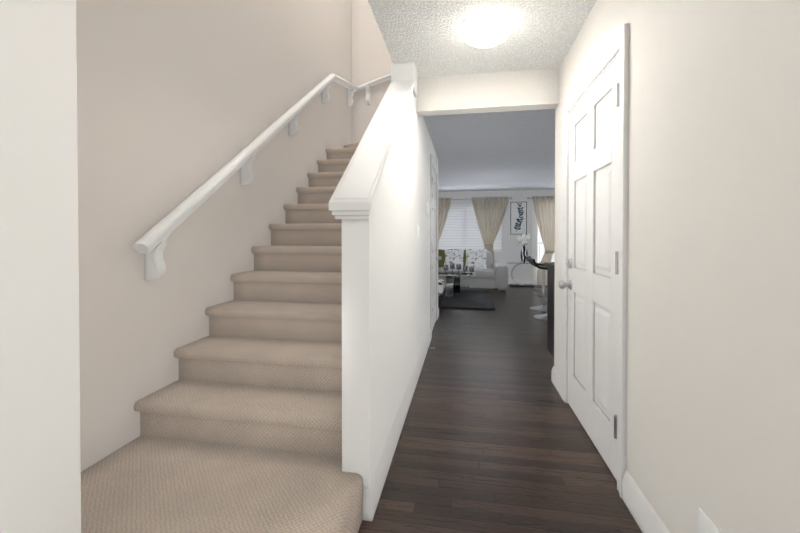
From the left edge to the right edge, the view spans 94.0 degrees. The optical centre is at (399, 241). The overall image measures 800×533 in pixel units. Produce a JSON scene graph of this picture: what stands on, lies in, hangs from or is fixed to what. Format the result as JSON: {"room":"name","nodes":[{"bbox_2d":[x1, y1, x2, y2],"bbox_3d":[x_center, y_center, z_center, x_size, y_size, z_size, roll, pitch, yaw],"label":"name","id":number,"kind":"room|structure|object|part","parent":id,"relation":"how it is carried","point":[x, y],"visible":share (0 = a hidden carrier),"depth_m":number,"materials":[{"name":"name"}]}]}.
{"room":"entrance hallway","nodes":[
{"label":"entrance hallway","id":0,"kind":"room"},
{"bbox_2d":[0,0,80,532],"bbox_3d":[-1.059,-1.459,-0.251,0.120,5.200,2.370,0,1,10],"label":"wall","id":1,"kind":"structure","parent":0,"point":[40,482],"depth_m":0.84,"materials":[{"name":"white paint"}]},
{"bbox_2d":[76,0,351,471],"bbox_3d":[-1.086,-1.497,3.103,0.120,5.200,4.470,0,1,10],"label":"wall","id":2,"kind":"structure","parent":0,"point":[179,102],"depth_m":2.01,"materials":[{"name":"beige paint"}]},
{"bbox_2d":[133,147,356,456],"bbox_3d":[-0.446,-0.057,3.384,1.050,1.958,3.490,0,1,10],"label":"flight","id":3,"kind":"object","parent":2,"relation":"attached to","point":[260,365],"visible":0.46,"depth_m":2.01,"materials":[{"name":"carpet"}]},
{"bbox_2d":[344,142,359,147],"bbox_3d":[-0.232,-1.139,4.608,1.050,0.178,0.980,0,1,10],"label":"stair","id":4,"kind":"structure","parent":3,"relation":"on","point":[352,145],"depth_m":4.70,"materials":[{"name":"carpet"}]},
{"bbox_2d":[133,74,356,279],"bbox_3d":[-0.900,-0.958,3.420,0.079,2.262,3.507,0,1,10],"label":"handrail","id":5,"kind":"object","parent":2,"relation":"attached to","point":[151,244],"depth_m":2.26,"materials":[{"name":"white wood"}]},
{"bbox_2d":[342,93,437,487],"bbox_3d":[0.155,-1.501,3.426,0.115,5.200,3.930,0,1,10],"label":"wall","id":6,"kind":"structure","parent":0,"point":[379,296],"depth_m":1.81,"materials":[{"name":"paint"}]},
{"bbox_2d":[329,80,414,214],"bbox_3d":[-0.087,-0.646,2.087,0.175,1.037,1.290,0,1,10],"label":"trim","id":7,"kind":"structure","parent":6,"relation":"on","point":[350,204],"depth_m":1.59,"materials":[{"name":"white wood"}]},
{"bbox_2d":[334,80,411,198],"bbox_3d":[-0.086,-0.667,2.094,0.147,1.005,1.274,0,1,10],"label":"cap","id":8,"kind":"object","parent":7,"relation":"on","point":[359,180],"visible":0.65,"depth_m":1.82,"materials":[{"name":"white wood"}]},
{"bbox_2d":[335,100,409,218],"bbox_3d":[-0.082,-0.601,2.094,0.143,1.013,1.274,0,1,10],"label":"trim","id":9,"kind":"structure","parent":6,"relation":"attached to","point":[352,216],"depth_m":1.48,"materials":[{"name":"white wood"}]},
{"bbox_2d":[363,328,430,520],"bbox_3d":[0.100,1.041,2.819,0.039,0.130,2.690,0,1,10],"label":"baseboard","id":10,"kind":"structure","parent":6,"relation":"attached to","point":[372,492],"depth_m":1.86,"materials":[{"name":"white wood"}]},
{"bbox_2d":[391,61,416,96],"bbox_3d":[0.033,-1.196,2.769,0.169,0.193,0.172,0,1,10],"label":"trim","id":11,"kind":"structure","parent":6,"relation":"attached to","point":[404,71],"depth_m":2.69,"materials":[{"name":"white wood"}]},
{"bbox_2d":[427,202,429,213],"bbox_3d":[0.289,-0.335,3.806,0.024,0.120,0.090,0,1,10],"label":"thermostat","id":12,"kind":"object","parent":6,"relation":"attached to","point":[428,207],"visible":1,"depth_m":3.76,"materials":[{"name":"white plastic"}]},
{"bbox_2d":[430,154,437,338],"bbox_3d":[0.431,0.059,4.639,0.020,2.053,1.026,0,1,10],"label":"door frame","id":13,"kind":"structure","parent":6,"relation":"attached to","point":[432,162],"depth_m":4.14,"materials":[{"name":"white wood"}]},
{"bbox_2d":[432,167,441,329],"bbox_3d":[0.440,0.095,4.638,0.112,1.965,0.868,0,1,10],"label":"hall door","id":14,"kind":"structure","parent":6,"relation":"in","point":[434,258],"depth_m":4.64,"materials":[{"name":"white wood"}]},
{"bbox_2d":[352,0,436,321],"bbox_3d":[-0.081,-1.520,5.136,1.165,5.200,0.120,0,1,10],"label":"wall","id":15,"kind":"structure","parent":0,"point":[371,59],"depth_m":5.13,"materials":[{"name":"beige paint"}]},
{"bbox_2d":[357,74,390,104],"bbox_3d":[0.360,-2.455,4.922,1.864,1.161,0.089,0,1,10],"label":"handrail","id":16,"kind":"object","parent":15,"relation":"attached to","point":[367,85],"depth_m":5.04,"materials":[{"name":"white wood"}]},
{"bbox_2d":[368,0,596,77],"bbox_3d":[0.052,-1.319,0.664,1.756,0.100,4.550,0,1,10],"label":"ceiling","id":17,"kind":"structure","parent":0,"point":[425,36],"depth_m":2.31,"materials":[{"name":"white paint"}]},
{"bbox_2d":[461,12,512,47],"bbox_3d":[0.517,-1.234,2.224,0.304,0.105,0.304,0,1,10],"label":"ceiling light","id":18,"kind":"object","parent":17,"relation":"attached to","point":[487,30],"visible":0.96,"depth_m":2.14,"materials":[{"name":"white glass"}]},
{"bbox_2d":[417,68,558,115],"bbox_3d":[0.670,-1.312,2.927,1.071,0.565,0.120,0,1,10],"label":"header beam","id":19,"kind":"structure","parent":0,"point":[533,89],"depth_m":2.87,"materials":[{"name":"beige paint"}]},
{"bbox_2d":[423,109,554,191],"bbox_3d":[1.126,-1.232,6.148,7.200,0.100,6.380,0,1,10],"label":"ceiling","id":20,"kind":"structure","parent":0,"point":[501,151],"depth_m":4.80,"materials":[{"name":"white paint"}]},
{"bbox_2d":[438,190,554,278],"bbox_3d":[1.650,-0.091,9.181,7.200,2.250,0.150,0,1,10],"label":"wall","id":21,"kind":"structure","parent":0,"point":[511,250],"depth_m":8.93,"materials":[{"name":"white paint"}]},
{"bbox_2d":[442,224,502,251],"bbox_3d":[1.595,-0.321,9.152,1.780,1.150,0.140,0,1,10],"label":"window","id":22,"kind":"structure","parent":21,"relation":"in","point":[497,250],"depth_m":9.00,"materials":[{"name":"white plastic"}]},
{"bbox_2d":[438,204,500,248],"bbox_3d":[1.587,-0.350,9.108,1.720,1.091,0.050,0,1,10],"label":"window blinds","id":23,"kind":"object","parent":22,"relation":"attached to","point":[461,230],"visible":0.4,"depth_m":9.12,"materials":[{"name":"white plastic"}]},
{"bbox_2d":[438,196,511,263],"bbox_3d":[1.394,-0.023,9.081,2.590,2.075,0.135,0,1,10],"label":"curtains","id":24,"kind":"object","parent":21,"relation":"attached to","point":[489,212],"visible":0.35,"depth_m":8.94,"materials":[{"name":"beige fabric"}]},
{"bbox_3d":[0.746,-0.024,9.176,1.060,2.075,0.070,0,1,10],"label":"panel","id":25,"kind":"part","parent":24,"relation":"part of","materials":[{"name":"beige fabric"}]},
{"bbox_3d":[2.160,-0.021,8.931,0.890,2.075,0.070,0,1,10],"label":"panel","id":26,"kind":"part","parent":24,"relation":"part of","materials":[{"name":"beige fabric"}]},
{"bbox_2d":[510,202,526,233],"bbox_3d":[2.827,-0.548,8.879,0.374,0.774,0.028,0,1,10],"label":"picture","id":27,"kind":"object","parent":21,"relation":"attached to","point":[518,217],"visible":1,"depth_m":8.88,"materials":[{"name":"white paper"}]},
{"bbox_2d":[508,279,531,284],"bbox_3d":[0.608,0.968,9.289,5.114,0.130,0.016,0,1,10],"label":"baseboard","id":28,"kind":"structure","parent":21,"relation":"attached to","point":[522,281],"depth_m":8.89,"materials":[{"name":"white wood"}]},
{"bbox_2d":[532,200,534,284],"bbox_3d":[3.671,0.009,8.746,1.090,2.060,0.018,0,1,10],"label":"trim","id":29,"kind":"structure","parent":21,"relation":"attached to","point":[533,245],"depth_m":8.83,"materials":[{"name":"white wood"}]},
{"bbox_2d":[535,215,540,284],"bbox_3d":[3.682,0.038,8.815,0.970,2.000,0.080,0,1,10],"label":"glass door","id":30,"kind":"structure","parent":21,"relation":"in","point":[536,241],"depth_m":8.85,"materials":[{"name":"white glass"}]},
{"bbox_2d":[527,196,554,284],"bbox_3d":[3.803,-0.018,8.664,1.640,2.075,0.135,0,1,10],"label":"curtain","id":31,"kind":"object","parent":21,"relation":"attached to","point":[544,208],"visible":0.67,"depth_m":8.71,"materials":[{"name":"beige fabric"}]},
{"bbox_2d":[358,284,641,532],"bbox_3d":[0.727,1.144,3.874,7.200,0.100,11.050,0,1,10],"label":"floor","id":32,"kind":"structure","parent":0,"point":[494,437],"depth_m":2.02,"materials":[{"name":"brown wood"}]},
{"bbox_2d":[81,436,362,532],"bbox_3d":[-0.757,1.034,1.344,1.140,0.178,0.820,0,1,10],"label":"platform","id":33,"kind":"object","parent":32,"relation":"on","point":[143,484],"visible":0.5,"depth_m":1.41,"materials":[{"name":"carpet"}]},
{"bbox_2d":[438,290,494,309],"bbox_3d":[0.505,1.045,6.921,2.320,0.030,1.900,0,1,10],"label":"shag rug","id":34,"kind":"object","parent":32,"relation":"on","point":[471,299],"visible":0.4,"depth_m":6.49,"materials":[{"name":"grey carpet"}]},
{"bbox_2d":[438,279,443,305],"bbox_3d":[0.404,0.622,6.274,0.660,0.829,0.580,0,1,10],"label":"accent chair","id":35,"kind":"object","parent":34,"relation":"on","point":[440,287],"visible":0.25,"depth_m":5.96,"materials":[{"name":"fabric"}]},
{"bbox_3d":[0.647,0.952,5.982,0.040,0.174,0.040,0,1,10],"label":"leg","id":36,"kind":"part","parent":35,"relation":"part of","materials":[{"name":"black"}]},
{"bbox_2d":[438,263,475,295],"bbox_3d":[1.021,0.727,7.143,0.840,0.597,0.800,0,1,10],"label":"coffee table","id":37,"kind":"object","parent":34,"relation":"on","point":[451,284],"visible":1,"depth_m":7.09,"materials":[{"name":"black glass"}]},
{"bbox_3d":[0.940,0.824,7.089,0.130,0.404,0.310,0,1,10],"label":"leg","id":38,"kind":"part","parent":37,"relation":"part of","materials":[{"name":"silver metal"}]},
{"bbox_2d":[450,263,454,268],"bbox_3d":[1.007,0.478,7.162,0.092,0.100,0.092,0,1,10],"label":"cup","id":39,"kind":"object","parent":37,"relation":"on","point":[452,265],"depth_m":7.13,"materials":[{"name":"clear glass"}]},
{"bbox_2d":[444,284,468,287],"bbox_3d":[1.021,0.853,7.144,0.600,0.008,0.440,0,1,10],"label":"shelf","id":40,"kind":"object","parent":37,"relation":"attached to","point":[445,285],"depth_m":7.06,"materials":[{"name":"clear glass"}]},
{"bbox_3d":[1.102,0.823,7.199,0.130,0.404,0.310,0,1,10],"label":"leg","id":41,"kind":"part","parent":37,"relation":"part of","materials":[{"name":"black metal"}]},
{"bbox_2d":[456,264,460,269],"bbox_3d":[1.120,0.492,7.102,0.092,0.100,0.092,0,1,10],"label":"cup","id":42,"kind":"object","parent":37,"relation":"on","point":[458,266],"depth_m":7.07,"materials":[{"name":"clear glass"}]},
{"bbox_2d":[438,249,507,291],"bbox_3d":[1.190,0.607,8.264,2.250,0.874,0.970,0,1,10],"label":"sofa","id":43,"kind":"object","parent":32,"relation":"on","point":[489,274],"visible":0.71,"depth_m":8.04,"materials":[{"name":"white fabric"}]},
{"bbox_2d":[438,249,452,266],"bbox_3d":[0.980,0.383,8.364,0.430,0.430,0.140,0,-17,4],"label":"pillow","id":44,"kind":"object","parent":43,"relation":"on","point":[444,254],"depth_m":8.30,"materials":[{"name":"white fabric"}]},
{"bbox_3d":[1.168,0.688,8.137,0.562,0.175,0.710,0,1,10],"label":"seat","id":45,"kind":"part","parent":43,"relation":"part of","materials":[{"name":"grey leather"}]},
{"bbox_2d":[444,249,463,267],"bbox_3d":[1.194,0.389,8.255,0.430,0.430,0.140,0,-17,14],"label":"pillow","id":46,"kind":"object","parent":43,"relation":"on","point":[456,256],"depth_m":8.22,"materials":[{"name":"fabric"}]},
{"bbox_2d":[454,249,465,265],"bbox_3d":[1.423,0.384,8.287,0.430,0.430,0.140,0,-17,5],"label":"pillow","id":47,"kind":"object","parent":43,"relation":"on","point":[461,254],"depth_m":8.21,"materials":[{"name":"white fabric"}]},
{"bbox_2d":[465,249,486,268],"bbox_3d":[1.664,0.391,8.154,0.460,0.460,0.140,0,-17,17],"label":"pillow","id":48,"kind":"object","parent":43,"relation":"on","point":[474,258],"depth_m":8.11,"materials":[{"name":"fabric"}]},
{"bbox_3d":[1.730,0.689,8.039,0.562,0.175,0.710,0,1,10],"label":"seat","id":49,"kind":"part","parent":43,"relation":"part of","materials":[{"name":"white fabric"}]},
{"bbox_3d":[2.167,0.739,8.101,0.270,0.475,0.960,0,1,10],"label":"arm","id":50,"kind":"part","parent":43,"relation":"part of"},
{"bbox_2d":[507,234,533,286],"bbox_3d":[2.811,0.431,8.625,0.620,1.219,0.380,0,1,10],"label":"console table","id":51,"kind":"object","parent":32,"relation":"on","point":[524,252],"visible":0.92,"depth_m":8.56,"materials":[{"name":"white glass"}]},
{"bbox_2d":[520,246,527,262],"bbox_3d":[2.870,0.307,8.614,0.164,0.385,0.164,0,1,10],"label":"vase","id":52,"kind":"object","parent":51,"relation":"on","point":[524,252],"depth_m":8.56,"materials":[{"name":"ceramic"}]},
{"bbox_2d":[525,255,546,311],"bbox_3d":[2.236,0.654,5.875,0.453,0.836,0.400,0,1,10],"label":"bar stool","id":53,"kind":"object","parent":32,"relation":"on","point":[543,307],"visible":0.67,"depth_m":5.85,"materials":[{"name":"silver metal"}]},
{"bbox_3d":[2.232,0.309,5.872,0.445,0.147,0.380,0,1,10],"label":"seat","id":54,"kind":"part","parent":53,"relation":"part of","materials":[{"name":"black plastic"}]},
{"bbox_2d":[528,258,546,320],"bbox_3d":[2.064,0.661,5.235,0.453,0.836,0.400,0,1,10],"label":"bar stool","id":55,"kind":"object","parent":32,"relation":"on","point":[539,316],"visible":0.33,"depth_m":5.17,"materials":[{"name":"silver metal"}]},
{"bbox_3d":[2.060,0.316,5.232,0.445,0.147,0.380,0,1,10],"label":"seat","id":56,"kind":"part","parent":55,"relation":"part of","materials":[{"name":"black plastic"}]},
{"bbox_2d":[544,262,554,356],"bbox_3d":[2.150,0.654,3.059,1.720,0.900,0.599,0,1,10],"label":"base cabinet","id":57,"kind":"object","parent":32,"relation":"on","point":[550,266],"visible":0.14,"depth_m":3.33,"materials":[{"name":"black wood"}]},
{"bbox_2d":[554,0,799,532],"bbox_3d":[0.868,-0.218,0.596,0.120,2.700,4.670,0,1,10],"label":"wall","id":58,"kind":"structure","parent":0,"point":[713,362],"depth_m":1.07,"materials":[{"name":"beige paint"}]},
{"bbox_2d":[551,366,560,395],"bbox_3d":[1.234,1.042,2.771,0.136,0.130,0.320,0,1,10],"label":"baseboard","id":59,"kind":"structure","parent":58,"relation":"attached to","point":[555,377],"depth_m":2.79,"materials":[{"name":"white wood"}]},
{"bbox_2d":[558,55,619,479],"bbox_3d":[1.050,0.124,2.111,0.112,1.965,0.858,0,1,10],"label":"door","id":60,"kind":"structure","parent":58,"relation":"in","point":[592,284],"depth_m":2.02,"materials":[{"name":"white wood"}]},
{"bbox_3d":[1.095,0.290,2.477,0.077,0.064,0.064,0,1,10],"label":"knob","id":61,"kind":"part","parent":60,"relation":"part of","materials":[{"name":"silver metal"}]},
{"bbox_2d":[567,259,571,267],"bbox_3d":[1.124,0.150,2.470,0.018,0.062,0.062,0,1,10],"label":"deadbolt","id":62,"kind":"object","parent":60,"relation":"attached to","point":[570,263],"depth_m":2.45,"materials":[{"name":"silver metal"}]},
{"bbox_3d":[0.988,0.849,1.704,0.019,0.104,0.019,0,1,10],"label":"right door hinge","id":63,"kind":"part","parent":60,"relation":"part of","materials":[{"name":"silver metal"}]},
{"bbox_3d":[0.988,0.099,1.696,0.019,0.104,0.019,0,1,10],"label":"right door hinge","id":64,"kind":"part","parent":60,"relation":"part of","materials":[{"name":"silver metal"}]},
{"bbox_3d":[0.988,-0.661,1.687,0.019,0.104,0.019,0,1,10],"label":"right door hinge","id":65,"kind":"part","parent":60,"relation":"part of","materials":[{"name":"silver metal"}]},
{"bbox_2d":[561,23,628,497],"bbox_3d":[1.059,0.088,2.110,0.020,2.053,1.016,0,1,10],"label":"door frame","id":66,"kind":"structure","parent":58,"relation":"attached to","point":[619,41],"depth_m":1.65,"materials":[{"name":"white wood"}]},
{"bbox_2d":[622,470,669,532],"bbox_3d":[0.688,1.074,-0.031,0.016,0.130,3.344,0,1,10],"label":"baseboard","id":67,"kind":"structure","parent":58,"relation":"attached to","point":[646,517],"depth_m":1.46,"materials":[{"name":"white wood"}]},
{"bbox_2d":[698,508,718,532],"bbox_3d":[0.884,0.856,1.068,0.006,0.125,0.085,0,1,10],"label":"electrical outlet plate","id":68,"kind":"object","parent":58,"relation":"attached to","point":[706,524],"visible":1,"depth_m":1.08,"materials":[{"name":"white plastic"}]},
{"label":"outside","id":69,"kind":"structure","parent":0,"visible":0},
{"bbox_2d":[537,227,554,270],"bbox_3d":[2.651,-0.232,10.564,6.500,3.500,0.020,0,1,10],"label":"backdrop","id":70,"kind":"structure","parent":69,"point":[541,245],"depth_m":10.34,"materials":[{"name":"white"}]},
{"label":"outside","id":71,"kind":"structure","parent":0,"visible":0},
{"bbox_2d":[538,242,553,262],"bbox_3d":[3.828,0.478,9.662,1.570,0.900,0.070,0,1,10],"label":"railing","id":72,"kind":"object","parent":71,"point":[539,243],"visible":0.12,"depth_m":9.67,"materials":[{"name":"white plastic"}]}
]}

